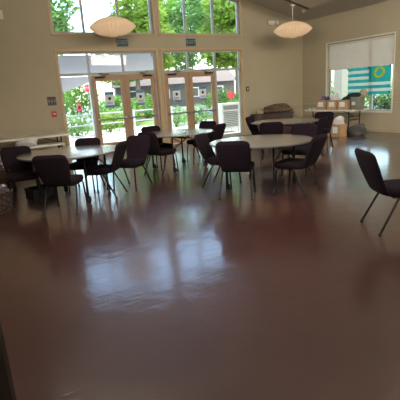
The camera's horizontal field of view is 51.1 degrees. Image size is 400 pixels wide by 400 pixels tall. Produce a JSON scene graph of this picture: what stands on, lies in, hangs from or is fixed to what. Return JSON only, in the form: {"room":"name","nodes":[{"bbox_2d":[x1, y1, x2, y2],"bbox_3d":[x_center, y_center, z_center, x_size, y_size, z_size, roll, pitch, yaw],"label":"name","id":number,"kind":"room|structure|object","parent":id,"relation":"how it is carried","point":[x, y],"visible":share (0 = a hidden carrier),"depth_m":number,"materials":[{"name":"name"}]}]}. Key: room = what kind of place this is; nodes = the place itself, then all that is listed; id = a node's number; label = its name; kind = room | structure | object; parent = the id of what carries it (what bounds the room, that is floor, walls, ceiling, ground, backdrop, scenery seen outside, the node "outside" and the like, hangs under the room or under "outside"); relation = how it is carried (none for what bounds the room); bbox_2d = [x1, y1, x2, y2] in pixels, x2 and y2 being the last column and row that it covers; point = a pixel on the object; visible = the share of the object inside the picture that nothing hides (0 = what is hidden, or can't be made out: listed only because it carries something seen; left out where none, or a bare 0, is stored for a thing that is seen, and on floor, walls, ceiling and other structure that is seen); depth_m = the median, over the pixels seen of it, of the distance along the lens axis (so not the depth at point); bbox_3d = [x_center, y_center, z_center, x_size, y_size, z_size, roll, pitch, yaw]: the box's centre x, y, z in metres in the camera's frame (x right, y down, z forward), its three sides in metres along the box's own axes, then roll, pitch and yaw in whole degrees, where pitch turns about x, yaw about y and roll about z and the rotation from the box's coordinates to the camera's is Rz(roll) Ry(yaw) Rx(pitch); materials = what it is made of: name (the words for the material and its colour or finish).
{"room":"event hall","nodes":[
{"label":"event hall","id":0,"kind":"room"},
{"bbox_2d":[0,0,302,161],"bbox_3d":[-1.222,-4.093,12.200,11.500,4.992,0.200,-12,16,-28],"label":"wall","id":1,"kind":"structure","parent":0,"point":[273,64],"depth_m":11.02,"materials":[{"name":"beige paint"}]},
{"bbox_2d":[47,97,56,105],"bbox_3d":[-3.840,-2.555,10.849,0.217,0.206,0.020,-12,16,-28],"label":"switch plate","id":2,"kind":"object","parent":1,"relation":"attached to","point":[51,101],"visible":1,"depth_m":10.84,"materials":[{"name":"plastic"}]},
{"bbox_2d":[49,0,152,33],"bbox_3d":[-2.623,-5.310,11.134,2.790,1.705,0.080,-12,16,-28],"label":"window","id":3,"kind":"structure","parent":1,"relation":"in","point":[80,1],"depth_m":11.14,"materials":[{"name":"paint"}]},
{"bbox_2d":[46,0,156,35],"bbox_3d":[-2.544,-5.263,11.008,2.900,1.766,0.050,-12,16,-28],"label":"window frame","id":4,"kind":"structure","parent":1,"relation":"attached to","point":[47,1],"depth_m":10.98,"materials":[{"name":"brown wood"}]},
{"bbox_2d":[57,51,160,144],"bbox_3d":[-2.454,-2.738,11.799,2.790,2.730,0.090,-12,16,-28],"label":"window","id":5,"kind":"structure","parent":1,"relation":"in","point":[88,74],"depth_m":11.52,"materials":[{"name":"paint"}]},
{"bbox_2d":[91,73,129,144],"bbox_3d":[-2.474,-2.450,11.793,0.947,2.164,0.138,-12,16,-28],"label":"door","id":6,"kind":"structure","parent":5,"relation":"attached to","point":[107,77],"depth_m":11.73,"materials":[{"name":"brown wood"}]},
{"bbox_2d":[104,92,114,107],"bbox_3d":[-2.526,-2.812,11.723,0.260,0.420,0.005,-12,16,-28],"label":"poster","id":7,"kind":"object","parent":6,"relation":"attached to","point":[109,96],"visible":1,"depth_m":11.72,"materials":[{"name":"white paper"}]},
{"bbox_2d":[124,71,158,135],"bbox_3d":[-1.655,-2.620,12.243,0.937,2.164,0.138,-12,16,-28],"label":"door","id":8,"kind":"structure","parent":5,"relation":"attached to","point":[151,76],"depth_m":12.13,"materials":[{"name":"brown wood"}]},
{"bbox_2d":[136,90,144,104],"bbox_3d":[-1.724,-2.978,12.164,0.260,0.420,0.005,-12,16,-28],"label":"poster","id":9,"kind":"object","parent":8,"relation":"attached to","point":[140,96],"visible":1,"depth_m":12.16,"materials":[{"name":"white paper"}]},
{"bbox_2d":[54,49,164,146],"bbox_3d":[-2.407,-2.747,11.711,2.900,2.785,0.112,-12,16,-28],"label":"door frame","id":10,"kind":"structure","parent":1,"relation":"attached to","point":[56,51],"depth_m":11.38,"materials":[{"name":"brown wood"}]},
{"bbox_2d":[116,38,128,46],"bbox_3d":[-2.123,-4.316,11.476,0.330,0.220,0.034,-12,16,-28],"label":"exit sign","id":11,"kind":"object","parent":1,"relation":"attached to","point":[121,42],"visible":1,"depth_m":11.46,"materials":[{"name":"plastic"}]},
{"bbox_2d":[186,38,195,45],"bbox_3d":[-0.269,-4.702,12.495,0.330,0.220,0.034,-12,16,-28],"label":"exit sign","id":12,"kind":"object","parent":1,"relation":"attached to","point":[189,41],"visible":1,"depth_m":12.47,"materials":[{"name":"plastic"}]},
{"bbox_2d":[156,0,242,36],"bbox_3d":[0.043,-5.790,12.432,2.920,1.744,0.050,-12,16,-28],"label":"window frame","id":13,"kind":"structure","parent":1,"relation":"attached to","point":[157,4],"depth_m":12.47,"materials":[{"name":"brown wood"}]},
{"bbox_2d":[161,0,238,34],"bbox_3d":[-0.036,-5.836,12.559,2.810,1.680,0.080,-12,16,-28],"label":"window","id":14,"kind":"structure","parent":1,"relation":"in","point":[183,1],"depth_m":12.83,"materials":[{"name":"paint"}]},
{"bbox_2d":[162,50,241,137],"bbox_3d":[0.133,-3.276,13.221,2.810,2.730,0.090,-12,16,-28],"label":"window","id":15,"kind":"structure","parent":1,"relation":"in","point":[187,69],"depth_m":13.33,"materials":[{"name":"paint"}]},
{"bbox_2d":[164,71,192,143],"bbox_3d":[-0.638,-2.832,12.802,0.827,2.164,0.138,-12,16,-28],"label":"door","id":16,"kind":"structure","parent":15,"relation":"attached to","point":[178,74],"depth_m":12.77,"materials":[{"name":"brown wood"}]},
{"bbox_2d":[172,88,180,101],"bbox_3d":[-0.707,-3.190,12.723,0.260,0.420,0.005,-12,16,-28],"label":"poster","id":17,"kind":"object","parent":16,"relation":"attached to","point":[176,91],"visible":1,"depth_m":12.72,"materials":[{"name":"white paper"}]},
{"bbox_2d":[188,69,216,138],"bbox_3d":[0.129,-2.991,13.224,0.937,2.164,0.138,-12,16,-28],"label":"door","id":18,"kind":"structure","parent":15,"relation":"attached to","point":[202,73],"depth_m":13.12,"materials":[{"name":"brown wood"}]},
{"bbox_2d":[199,86,206,99],"bbox_3d":[0.086,-3.355,13.159,0.260,0.420,0.005,-12,16,-28],"label":"poster","id":19,"kind":"object","parent":18,"relation":"attached to","point":[202,89],"visible":1,"depth_m":13.15,"materials":[{"name":"white paper"}]},
{"bbox_2d":[160,48,245,142],"bbox_3d":[0.179,-3.284,13.133,2.920,2.785,0.112,-12,16,-28],"label":"door frame","id":20,"kind":"structure","parent":1,"relation":"attached to","point":[162,49],"depth_m":13.10,"materials":[{"name":"brown wood"}]},
{"bbox_2d":[267,20,278,24],"bbox_3d":[2.370,-5.826,13.768,0.460,0.140,0.140,-12,16,-28],"label":"emergency light","id":21,"kind":"object","parent":1,"relation":"attached to","point":[269,22],"visible":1,"depth_m":13.76,"materials":[{"name":"beige plastic"}]},
{"bbox_2d":[0,131,399,399],"bbox_3d":[2.475,-0.256,6.716,11.700,0.150,14.600,-12,16,-28],"label":"floor","id":22,"kind":"structure","parent":0,"point":[166,289],"depth_m":3.42,"materials":[{"name":"concrete"}]},
{"bbox_2d":[0,188,12,214],"bbox_3d":[-2.925,0.025,6.073,0.442,0.313,0.442,-12,16,-28],"label":"wicker basket","id":23,"kind":"object","parent":22,"relation":"on","point":[6,198],"visible":0.84,"depth_m":5.97,"materials":[{"name":"wicker"}]},
{"bbox_2d":[0,184,9,192],"bbox_3d":[-2.929,-0.136,6.042,0.337,0.202,0.334,-12,16,-28],"label":"patterned blanket","id":24,"kind":"object","parent":23,"relation":"in","point":[3,187],"visible":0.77,"depth_m":5.97,"materials":[{"name":"fabric"}]},
{"bbox_2d":[0,168,16,190],"bbox_3d":[-3.760,-0.339,7.477,0.820,0.420,0.535,-12,16,-28],"label":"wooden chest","id":25,"kind":"object","parent":22,"relation":"on","point":[3,180],"visible":0.22,"depth_m":7.37,"materials":[{"name":"brown wood"}]},
{"bbox_2d":[0,146,44,207],"bbox_3d":[-2.798,-0.390,6.577,0.506,0.847,0.666,-12,17,-29],"label":"banquet chair","id":26,"kind":"object","parent":22,"relation":"on","point":[16,170],"visible":0.84,"depth_m":6.62,"materials":[{"name":"fabric"}]},
{"bbox_2d":[0,132,70,147],"bbox_3d":[-4.323,-1.099,9.921,2.440,0.740,0.760,-12,16,-28],"label":"folding table","id":27,"kind":"object","parent":22,"relation":"on","point":[43,136],"visible":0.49,"depth_m":9.94,"materials":[{"name":"white plastic"}]},
{"bbox_2d":[24,184,55,200],"bbox_3d":[-2.601,-0.131,6.860,0.316,0.180,0.416,10,20,42],"label":"crate","id":28,"kind":"object","parent":22,"relation":"on","point":[32,193],"visible":0.66,"depth_m":6.77,"materials":[{"name":"plastic"}]},
{"bbox_2d":[29,142,64,148],"bbox_3d":[-3.783,-1.015,9.858,1.200,0.541,0.380,-12,16,-28],"label":"bench","id":29,"kind":"object","parent":22,"relation":"on","point":[57,143],"visible":0.3,"depth_m":9.80,"materials":[{"name":"white plastic"}]},
{"bbox_2d":[15,136,37,146],"bbox_3d":[-3.976,-1.335,9.596,0.502,0.215,0.269,-12,16,-28],"label":"plastic bag","id":30,"kind":"object","parent":29,"relation":"on","point":[29,141],"visible":0.88,"depth_m":9.55,"materials":[{"name":"plastic"}]},
{"bbox_2d":[32,155,88,216],"bbox_3d":[-1.917,-0.246,5.797,0.506,0.847,0.666,-3,15,4],"label":"banquet chair","id":31,"kind":"object","parent":22,"relation":"on","point":[53,170],"visible":1,"depth_m":5.53,"materials":[{"name":"fabric"}]},
{"bbox_2d":[17,145,115,203],"bbox_3d":[-1.989,-0.393,6.598,1.550,0.740,1.550,-1,15,10],"label":"round table","id":32,"kind":"object","parent":22,"relation":"on","point":[84,152],"visible":0.81,"depth_m":6.38,"materials":[{"name":"grey laminate"}]},
{"bbox_2d":[68,137,104,192],"bbox_3d":[-1.994,-0.619,7.259,0.506,0.847,0.666,-2,15,6],"label":"banquet chair","id":33,"kind":"object","parent":22,"relation":"on","point":[78,165],"visible":0.6,"depth_m":7.36,"materials":[{"name":"fabric"}]},
{"bbox_2d":[83,140,127,198],"bbox_3d":[-1.461,-0.483,6.598,0.666,0.847,0.506,-1,15,9],"label":"banquet chair","id":34,"kind":"object","parent":22,"relation":"on","point":[120,148],"visible":0.94,"depth_m":6.42,"materials":[{"name":"fabric"}]},
{"bbox_2d":[113,135,152,190],"bbox_3d":[-1.155,-0.641,7.130,0.506,0.847,0.666,3,16,23],"label":"banquet chair","id":35,"kind":"object","parent":22,"relation":"on","point":[137,149],"visible":0.84,"depth_m":7.20,"materials":[{"name":"fabric"}]},
{"bbox_2d":[138,132,178,176],"bbox_3d":[-0.805,-0.920,8.119,0.506,0.847,0.666,7,18,36],"label":"banquet chair","id":36,"kind":"object","parent":22,"relation":"on","point":[154,149],"visible":0.7,"depth_m":7.92,"materials":[{"name":"fabric"}]},
{"bbox_2d":[141,125,175,167],"bbox_3d":[-0.917,-1.178,9.147,0.506,0.847,0.666,-13,17,-32],"label":"banquet chair","id":37,"kind":"object","parent":22,"relation":"on","point":[147,128],"visible":0.37,"depth_m":9.19,"materials":[{"name":"fabric"}]},
{"bbox_2d":[152,128,214,172],"bbox_3d":[-0.455,-1.026,8.652,1.550,0.740,1.550,-15,18,-36],"label":"round table","id":38,"kind":"object","parent":22,"relation":"on","point":[175,133],"visible":0.84,"depth_m":8.43,"materials":[{"name":"plastic"}]},
{"bbox_2d":[187,121,215,161],"bbox_3d":[0.040,-1.353,9.578,0.506,0.847,0.666,7,18,36],"label":"banquet chair","id":39,"kind":"object","parent":22,"relation":"on","point":[204,124],"visible":0.36,"depth_m":9.61,"materials":[{"name":"fabric"}]},
{"bbox_2d":[193,123,225,164],"bbox_3d":[0.207,-1.199,8.941,0.666,0.847,0.506,6,18,34],"label":"banquet chair","id":40,"kind":"object","parent":22,"relation":"on","point":[219,129],"visible":0.55,"depth_m":8.68,"materials":[{"name":"fabric"}]},
{"bbox_2d":[194,133,241,188],"bbox_3d":[0.292,-0.651,6.801,0.666,0.847,0.506,3,16,25],"label":"banquet chair","id":41,"kind":"object","parent":22,"relation":"on","point":[202,141],"visible":0.77,"depth_m":6.72,"materials":[{"name":"fabric"}]},
{"bbox_2d":[216,141,255,199],"bbox_3d":[0.525,-0.458,5.994,0.506,0.847,0.666,0,15,14],"label":"banquet chair","id":42,"kind":"object","parent":22,"relation":"on","point":[233,156],"visible":1,"depth_m":5.72,"materials":[{"name":"fabric"}]},
{"bbox_2d":[210,134,311,194],"bbox_3d":[0.942,-0.550,6.461,1.550,0.740,1.550,6,17,33],"label":"round table","id":43,"kind":"object","parent":22,"relation":"on","point":[279,141],"visible":0.82,"depth_m":6.26,"materials":[{"name":"plastic"}]},
{"bbox_2d":[245,116,276,152],"bbox_3d":[1.486,-1.615,10.226,0.666,0.847,0.506,5,17,30],"label":"banquet chair","id":44,"kind":"object","parent":22,"relation":"on","point":[253,128],"visible":0.64,"depth_m":10.17,"materials":[{"name":"fabric"}]},
{"bbox_2d":[259,122,283,163],"bbox_3d":[1.484,-1.204,8.636,0.506,0.847,0.666,-1,15,11],"label":"banquet chair","id":45,"kind":"object","parent":22,"relation":"on","point":[266,128],"visible":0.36,"depth_m":8.29,"materials":[{"name":"fabric"}]},
{"bbox_2d":[250,111,294,131],"bbox_3d":[2.469,-2.609,14.191,1.460,0.660,0.578,-12,16,-28],"label":"base cabinet","id":46,"kind":"object","parent":22,"relation":"on","point":[257,117],"visible":0.4,"depth_m":13.93,"materials":[{"name":"brown wood"}]},
{"bbox_2d":[262,103,293,113],"bbox_3d":[2.553,-3.094,14.123,1.505,0.296,0.520,-12,16,-28],"label":"heap","id":47,"kind":"object","parent":46,"relation":"on","point":[280,107],"visible":0.91,"depth_m":13.94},
{"bbox_2d":[251,118,318,155],"bbox_3d":[1.980,-1.465,9.733,1.550,0.740,1.550,8,19,39],"label":"round table","id":48,"kind":"object","parent":22,"relation":"on","point":[286,121],"visible":0.44,"depth_m":9.56,"materials":[{"name":"grey laminate"}]},
{"bbox_2d":[281,123,317,177],"bbox_3d":[1.738,-0.879,7.314,0.506,0.847,0.666,6,17,32],"label":"banquet chair","id":49,"kind":"object","parent":22,"relation":"on","point":[306,129],"visible":0.56,"depth_m":7.35,"materials":[{"name":"fabric"}]},
{"bbox_2d":[275,133,326,197],"bbox_3d":[1.433,-0.510,5.968,0.666,0.847,0.506,8,19,39],"label":"banquet chair","id":50,"kind":"object","parent":22,"relation":"on","point":[316,145],"visible":0.99,"depth_m":5.79,"materials":[{"name":"fabric"}]},
{"bbox_2d":[292,117,327,157],"bbox_3d":[2.345,-1.328,8.898,0.666,0.847,0.506,7,18,36],"label":"banquet chair","id":51,"kind":"object","parent":22,"relation":"on","point":[322,122],"visible":0.41,"depth_m":8.61,"materials":[{"name":"fabric"}]},
{"bbox_2d":[314,112,333,149],"bbox_3d":[2.916,-1.669,10.072,0.506,0.847,0.666,5,17,30],"label":"banquet chair","id":52,"kind":"object","parent":22,"relation":"on","point":[330,115],"visible":0.62,"depth_m":10.11,"materials":[{"name":"fabric"}]},
{"bbox_2d":[305,108,368,135],"bbox_3d":[4.149,-2.410,12.836,0.760,0.740,1.850,-12,16,-28],"label":"folding table","id":53,"kind":"object","parent":22,"relation":"on","point":[350,110],"visible":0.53,"depth_m":12.18,"materials":[{"name":"white plastic"}]},
{"bbox_2d":[316,100,326,109],"bbox_3d":[3.847,-2.947,12.947,0.342,0.280,0.406,-12,16,-28],"label":"cardboard box","id":54,"kind":"object","parent":53,"relation":"on","point":[320,104],"visible":0.69,"depth_m":12.83,"materials":[{"name":"cardboard"}]},
{"bbox_2d":[326,99,341,109],"bbox_3d":[4.069,-2.865,12.575,0.342,0.280,0.406,-12,16,-28],"label":"cardboard box","id":55,"kind":"object","parent":53,"relation":"on","point":[331,104],"visible":0.69,"depth_m":12.47,"materials":[{"name":"cardboard"}]},
{"bbox_2d":[331,93,338,99],"bbox_3d":[4.037,-3.059,12.565,0.241,0.305,0.216,-12,16,-28],"label":"bag","id":56,"kind":"object","parent":55,"relation":"in","point":[334,96],"visible":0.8,"depth_m":12.48,"materials":[{"name":"plastic"}]},
{"bbox_2d":[337,100,349,109],"bbox_3d":[4.270,-2.791,12.238,0.342,0.280,0.376,-12,16,-28],"label":"cardboard box","id":57,"kind":"object","parent":53,"relation":"on","point":[342,104],"visible":0.72,"depth_m":12.11,"materials":[{"name":"cardboard"}]},
{"bbox_2d":[350,97,364,109],"bbox_3d":[4.491,-2.762,11.949,0.345,0.340,0.359,-12,16,-28],"label":"storage tote","id":58,"kind":"object","parent":53,"relation":"on","point":[356,103],"visible":0.92,"depth_m":11.83,"materials":[{"name":"grey plastic"}]},
{"bbox_2d":[346,93,360,96],"bbox_3d":[4.378,-2.997,11.933,0.284,0.127,0.378,-12,16,-28],"label":"cloth","id":59,"kind":"object","parent":58,"relation":"on","point":[350,94],"visible":0.98,"depth_m":11.87,"materials":[{"name":"fabric"}]},
{"bbox_2d":[360,88,367,96],"bbox_3d":[4.609,-3.030,11.799,0.214,0.228,0.214,1,15,19],"label":"bag","id":60,"kind":"object","parent":58,"relation":"on","point":[363,91],"visible":1,"depth_m":11.75,"materials":[{"name":"plastic"}]},
{"bbox_2d":[331,124,346,136],"bbox_3d":[4.016,-2.021,12.126,0.302,0.360,0.356,-12,16,-28],"label":"cardboard box","id":61,"kind":"object","parent":22,"relation":"on","point":[337,130],"visible":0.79,"depth_m":12.02,"materials":[{"name":"cardboard"}]},
{"bbox_2d":[333,116,344,124],"bbox_3d":[3.996,-2.248,12.057,0.293,0.357,0.279,-12,16,-28],"label":"plastic bag","id":62,"kind":"object","parent":61,"relation":"in","point":[338,120],"visible":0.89,"depth_m":11.96,"materials":[{"name":"plastic"}]},
{"bbox_2d":[348,123,366,135],"bbox_3d":[4.547,-2.066,12.201,0.438,0.342,0.597,-12,16,-28],"label":"duffel bag","id":63,"kind":"object","parent":22,"relation":"on","point":[357,129],"visible":0.98,"depth_m":12.08,"materials":[{"name":"fabric"}]},
{"bbox_2d":[354,148,399,236],"bbox_3d":[1.964,-0.118,4.317,0.666,0.847,0.506,-4,14,0],"label":"banquet chair","id":64,"kind":"object","parent":22,"relation":"on","point":[367,161],"visible":1,"depth_m":4.15,"materials":[{"name":"fabric"}]},
{"bbox_2d":[247,0,388,21],"bbox_3d":[2.193,-4.550,5.605,11.700,1.646,14.600,-12,16,-28],"label":"ceiling","id":65,"kind":"structure","parent":0,"point":[283,7],"depth_m":13.11,"materials":[{"name":"paint"}]},
{"bbox_2d":[89,0,135,36],"bbox_3d":[-2.163,-4.784,10.043,1.130,1.649,1.130,-12,16,-28],"label":"pendant lamp","id":66,"kind":"object","parent":65,"relation":"hanging from","point":[113,26],"visible":1,"depth_m":9.86,"materials":[{"name":"paper"}]},
{"bbox_2d":[285,0,336,8],"bbox_3d":[2.953,-5.301,8.854,3.760,1.163,5.800,-12,16,-28],"label":"ceiling panel","id":67,"kind":"object","parent":65,"relation":"hanging from","point":[306,4],"visible":1,"depth_m":11.87,"materials":[{"name":"paint"}]},
{"bbox_2d":[273,4,311,37],"bbox_3d":[2.712,-5.221,12.257,1.130,0.907,1.130,-12,16,-28],"label":"pendant lamp","id":68,"kind":"object","parent":67,"relation":"hanging from","point":[293,29],"visible":1,"depth_m":11.98,"materials":[{"name":"paper"}]},
{"bbox_2d":[303,0,399,128],"bbox_3d":[7.312,-3.108,8.970,0.200,3.620,14.200,-12,16,-28],"label":"wall","id":69,"kind":"structure","parent":0,"point":[383,17],"depth_m":13.03,"materials":[{"name":"beige paint"}]},
{"bbox_2d":[303,102,399,104],"bbox_3d":[7.281,-2.142,9.163,0.018,0.060,14.200,-12,16,-28],"label":"chair rail","id":70,"kind":"object","parent":69,"relation":"attached to","point":[394,103],"visible":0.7,"depth_m":12.03,"materials":[{"name":"beige paint"}]},
{"bbox_2d":[325,31,395,112],"bbox_3d":[4.899,-3.839,12.968,0.130,2.230,2.560,-12,16,-28],"label":"window frame","id":71,"kind":"structure","parent":69,"relation":"attached to","point":[394,32],"depth_m":12.40,"materials":[{"name":"beige plastic"}]},
{"bbox_2d":[329,34,392,110],"bbox_3d":[4.981,-3.856,13.013,0.060,2.140,2.470,-12,16,-28],"label":"window","id":72,"kind":"structure","parent":69,"relation":"in","point":[330,72],"depth_m":12.87,"materials":[{"name":"paint"}]},
{"bbox_2d":[328,34,393,70],"bbox_3d":[4.862,-4.465,12.809,0.060,0.805,2.430,-12,16,-28],"label":"roller shade","id":73,"kind":"object","parent":72,"relation":"attached to","point":[377,51],"visible":1,"depth_m":12.69,"materials":[{"name":"fabric"}]},
{"bbox_2d":[347,65,391,94],"bbox_3d":[5.106,-3.626,12.724,0.049,0.825,1.570,-12,16,-28],"label":"flag","id":74,"kind":"object","parent":73,"relation":"hanging from","point":[375,79],"visible":0.97,"depth_m":12.63,"materials":[{"name":"teal fabric"}]},
{"bbox_2d":[366,128,399,132],"bbox_3d":[7.332,-1.389,9.359,0.015,0.100,14.200,-12,16,-28],"label":"baseboard","id":75,"kind":"structure","parent":69,"relation":"attached to","point":[368,129],"depth_m":12.47,"materials":[{"name":"beige paint"}]},
{"bbox_3d":[-2.651,-1.054,3.607,0.200,3.596,14.400,-12,16,-28],"label":"wall","id":76,"kind":"structure","parent":0,"visible":0},
{"bbox_2d":[0,321,16,399],"bbox_3d":[-0.592,-0.441,0.615,0.295,3.646,0.450,-12,16,-28],"label":"door frame","id":77,"kind":"structure","parent":76,"relation":"attached to","point":[7,392],"depth_m":0.68,"materials":[{"name":"paint"}]},
{"label":"outside","id":78,"kind":"structure","parent":0,"visible":0},
{"bbox_2d":[66,88,391,127],"bbox_3d":[-13.868,-9.078,45.028,120.000,0.100,69.800,-12,16,-28],"label":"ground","id":79,"kind":"structure","parent":78,"point":[182,107],"depth_m":36.67,"materials":[{"name":"plant"}]},
{"bbox_2d":[50,0,78,31],"bbox_3d":[-12.710,-11.402,31.664,6.738,10.931,7.951,10,20,42],"label":"tree","id":80,"kind":"object","parent":79,"relation":"on","point":[60,24],"visible":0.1,"depth_m":31.36,"materials":[{"name":"green plant"}]},
{"bbox_2d":[63,90,75,114],"bbox_3d":[-13.930,-9.594,39.404,3.910,4.076,5.223,-1,15,9],"label":"shrub","id":81,"kind":"object","parent":79,"relation":"on","point":[66,94],"visible":0.18,"depth_m":39.87,"materials":[{"name":"green plant"}]},
{"bbox_2d":[66,113,90,136],"bbox_3d":[-5.164,-3.107,17.527,1.253,1.119,1.386,-3,14,3],"label":"shrub","id":82,"kind":"object","parent":79,"relation":"on","point":[77,132],"visible":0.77,"depth_m":17.43,"materials":[{"name":"green plant"}]},
{"bbox_2d":[76,104,81,121],"bbox_3d":[-7.197,-5.090,25.118,0.220,1.300,0.228,-12,16,-28],"label":"sign","id":83,"kind":"object","parent":79,"relation":"on","point":[78,105],"visible":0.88,"depth_m":24.93,"materials":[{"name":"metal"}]},
{"bbox_2d":[65,76,99,114],"bbox_3d":[-12.733,-10.565,42.853,5.223,4.076,3.910,3,16,24],"label":"shrub","id":84,"kind":"object","parent":79,"relation":"on","point":[76,91],"visible":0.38,"depth_m":42.26,"materials":[{"name":"green plant"}]},
{"bbox_2d":[84,83,90,106],"bbox_3d":[-10.338,-9.397,39.266,0.776,2.950,0.087,-5,14,-3],"label":"stop sign","id":85,"kind":"object","parent":79,"relation":"on","point":[86,87],"visible":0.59,"depth_m":38.97,"materials":[{"name":"red metal"}]},
{"bbox_2d":[86,95,143,127],"bbox_3d":[-4.377,-4.587,21.824,3.072,1.772,2.300,-12,16,-28],"label":"shrub","id":86,"kind":"object","parent":79,"relation":"on","point":[116,99],"visible":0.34,"depth_m":21.66,"materials":[{"name":"green plant"}]},
{"bbox_2d":[90,98,148,117],"bbox_3d":[-5.487,-6.462,29.749,4.270,1.420,1.670,-13,17,-31],"label":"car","id":87,"kind":"object","parent":79,"relation":"on","point":[131,98],"visible":0.02,"depth_m":28.73,"materials":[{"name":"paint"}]},
{"bbox_2d":[131,93,153,120],"bbox_3d":[-3.442,-5.936,26.800,2.300,1.772,3.072,-3,14,3],"label":"shrub","id":88,"kind":"object","parent":79,"relation":"on","point":[147,100],"visible":0.26,"depth_m":26.33,"materials":[{"name":"green plant"}]},
{"bbox_2d":[133,0,185,73],"bbox_3d":[-3.553,-11.403,31.619,5.918,9.793,5.497,-9,15,-20],"label":"tree","id":89,"kind":"object","parent":79,"relation":"on","point":[178,56],"visible":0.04,"depth_m":32.18,"materials":[{"name":"green plant"}]},
{"bbox_2d":[111,70,234,106],"bbox_3d":[-3.356,-13.666,51.696,14.600,4.100,6.800,-7,15,-12],"label":"house","id":90,"kind":"structure","parent":79,"relation":"on","point":[225,79],"depth_m":49.35,"materials":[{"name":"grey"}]},
{"bbox_2d":[172,105,186,126],"bbox_3d":[-1.151,-3.913,19.623,1.386,1.119,1.252,-12,16,-28],"label":"shrub","id":91,"kind":"object","parent":79,"relation":"on","point":[178,116],"visible":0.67,"depth_m":19.49,"materials":[{"name":"green plant"}]},
{"bbox_2d":[165,0,201,69],"bbox_3d":[-1.879,-14.550,41.086,6.738,10.931,7.951,5,17,29],"label":"tree","id":92,"kind":"object","parent":79,"relation":"on","point":[177,24],"visible":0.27,"depth_m":39.28,"materials":[{"name":"green plant"}]},
{"bbox_2d":[185,103,209,123],"bbox_3d":[-0.191,-4.258,20.713,1.386,1.119,1.252,-9,15,-20],"label":"shrub","id":93,"kind":"object","parent":79,"relation":"on","point":[197,117],"visible":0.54,"depth_m":20.62,"materials":[{"name":"green plant"}]},
{"bbox_2d":[180,0,238,98],"bbox_3d":[2.524,-12.930,33.704,7.951,10.931,6.738,-10,16,-24],"label":"tree","id":94,"kind":"object","parent":79,"relation":"on","point":[197,15],"visible":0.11,"depth_m":31.99,"materials":[{"name":"green plant"}]},
{"bbox_2d":[203,88,238,111],"bbox_3d":[1.584,-6.776,28.773,3.072,1.772,2.300,7,18,35],"label":"shrub","id":95,"kind":"object","parent":79,"relation":"on","point":[219,94],"visible":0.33,"depth_m":28.50,"materials":[{"name":"green plant"}]},
{"bbox_2d":[68,98,386,131],"bbox_3d":[-1.618,-4.622,24.431,60.000,0.030,3.550,-12,16,-28],"label":"lawn strip","id":96,"kind":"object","parent":79,"relation":"on","point":[145,123],"visible":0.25,"depth_m":23.44,"materials":[{"name":"plant"}]},
{"bbox_2d":[96,0,174,121],"bbox_3d":[-3.521,-8.367,24.457,5.234,7.504,4.310,7,18,35],"label":"tree","id":97,"kind":"object","parent":96,"relation":"on","point":[141,21],"visible":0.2,"depth_m":23.04,"materials":[{"name":"green plant"}]},
{"bbox_2d":[196,0,237,73],"bbox_3d":[2.036,-8.512,23.606,5.234,7.504,4.311,7,18,37],"label":"tree","id":98,"kind":"object","parent":96,"relation":"on","point":[224,18],"visible":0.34,"depth_m":23.08,"materials":[{"name":"green plant"}]},
{"bbox_2d":[227,91,233,99],"bbox_3d":[1.868,-5.801,25.165,0.440,1.500,0.067,-5,14,-3],"label":"round sign","id":99,"kind":"object","parent":96,"relation":"on","point":[230,94],"visible":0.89,"depth_m":25.01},
{"bbox_2d":[364,82,391,108],"bbox_3d":[9.646,-5.882,23.271,3.072,1.772,2.300,-1,15,10],"label":"shrub","id":100,"kind":"object","parent":79,"relation":"on","point":[381,95],"visible":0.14,"depth_m":22.83,"materials":[{"name":"green plant"}]},
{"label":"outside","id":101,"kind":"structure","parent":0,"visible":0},
{"bbox_3d":[37.218,-5.204,17.077,59.800,0.100,30.200,-12,16,-28],"label":"ground","id":102,"kind":"structure","parent":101,"visible":0},
{"bbox_2d":[368,94,390,108],"bbox_3d":[8.381,-3.670,16.300,1.034,1.065,4.236,-12,16,-28],"label":"hedge","id":103,"kind":"object","parent":102,"relation":"on","point":[386,105],"visible":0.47,"depth_m":17.34,"materials":[{"name":"green plant"}]},
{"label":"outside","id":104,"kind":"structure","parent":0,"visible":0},
{"bbox_2d":[69,119,239,146],"bbox_3d":[-2.393,-2.668,17.085,19.000,0.025,8.700,-12,16,-28],"label":"patio","id":105,"kind":"structure","parent":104,"point":[116,137],"depth_m":17.31,"materials":[{"name":"concrete"}]},
{"bbox_2d":[61,76,91,107],"bbox_3d":[-4.603,-3.285,15.389,1.803,2.295,1.485,-12,16,-28],"label":"shade sail","id":106,"kind":"object","parent":105,"relation":"on","point":[68,83],"visible":0.55,"depth_m":14.93,"materials":[{"name":"fabric"}]},
{"bbox_2d":[58,54,152,73],"bbox_3d":[-3.121,-3.088,13.412,5.613,2.715,2.785,-12,16,-28],"label":"awning","id":107,"kind":"object","parent":105,"relation":"on","point":[68,64],"visible":0.62,"depth_m":12.79,"materials":[{"name":"fabric"}]},
{"bbox_2d":[100,108,123,132],"bbox_3d":[-3.958,-3.479,18.405,1.550,1.116,1.215,-12,16,-28],"label":"shrub","id":108,"kind":"object","parent":105,"relation":"on","point":[110,128],"visible":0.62,"depth_m":18.31,"materials":[{"name":"green plant"}]},
{"bbox_2d":[66,106,173,137],"bbox_3d":[-4.886,-2.753,15.997,8.700,1.000,0.080,-12,16,-28],"label":"railing","id":109,"kind":"object","parent":105,"relation":"on","point":[171,107],"visible":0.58,"depth_m":16.77,"materials":[{"name":"metal"}]},
{"bbox_2d":[218,102,239,130],"bbox_3d":[1.016,-3.091,15.703,0.800,1.050,0.565,-12,16,-28],"label":"air conditioner","id":110,"kind":"object","parent":105,"relation":"on","point":[228,113],"visible":0.83,"depth_m":15.45,"materials":[{"name":"white paint"}]},
{"bbox_2d":[334,69,347,98],"bbox_3d":[5.552,-4.571,16.471,0.520,3.000,0.520,-12,16,-28],"label":"porch post","id":111,"kind":"object","parent":105,"relation":"on","point":[340,76],"visible":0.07,"depth_m":16.32,"materials":[{"name":"beige paint"}]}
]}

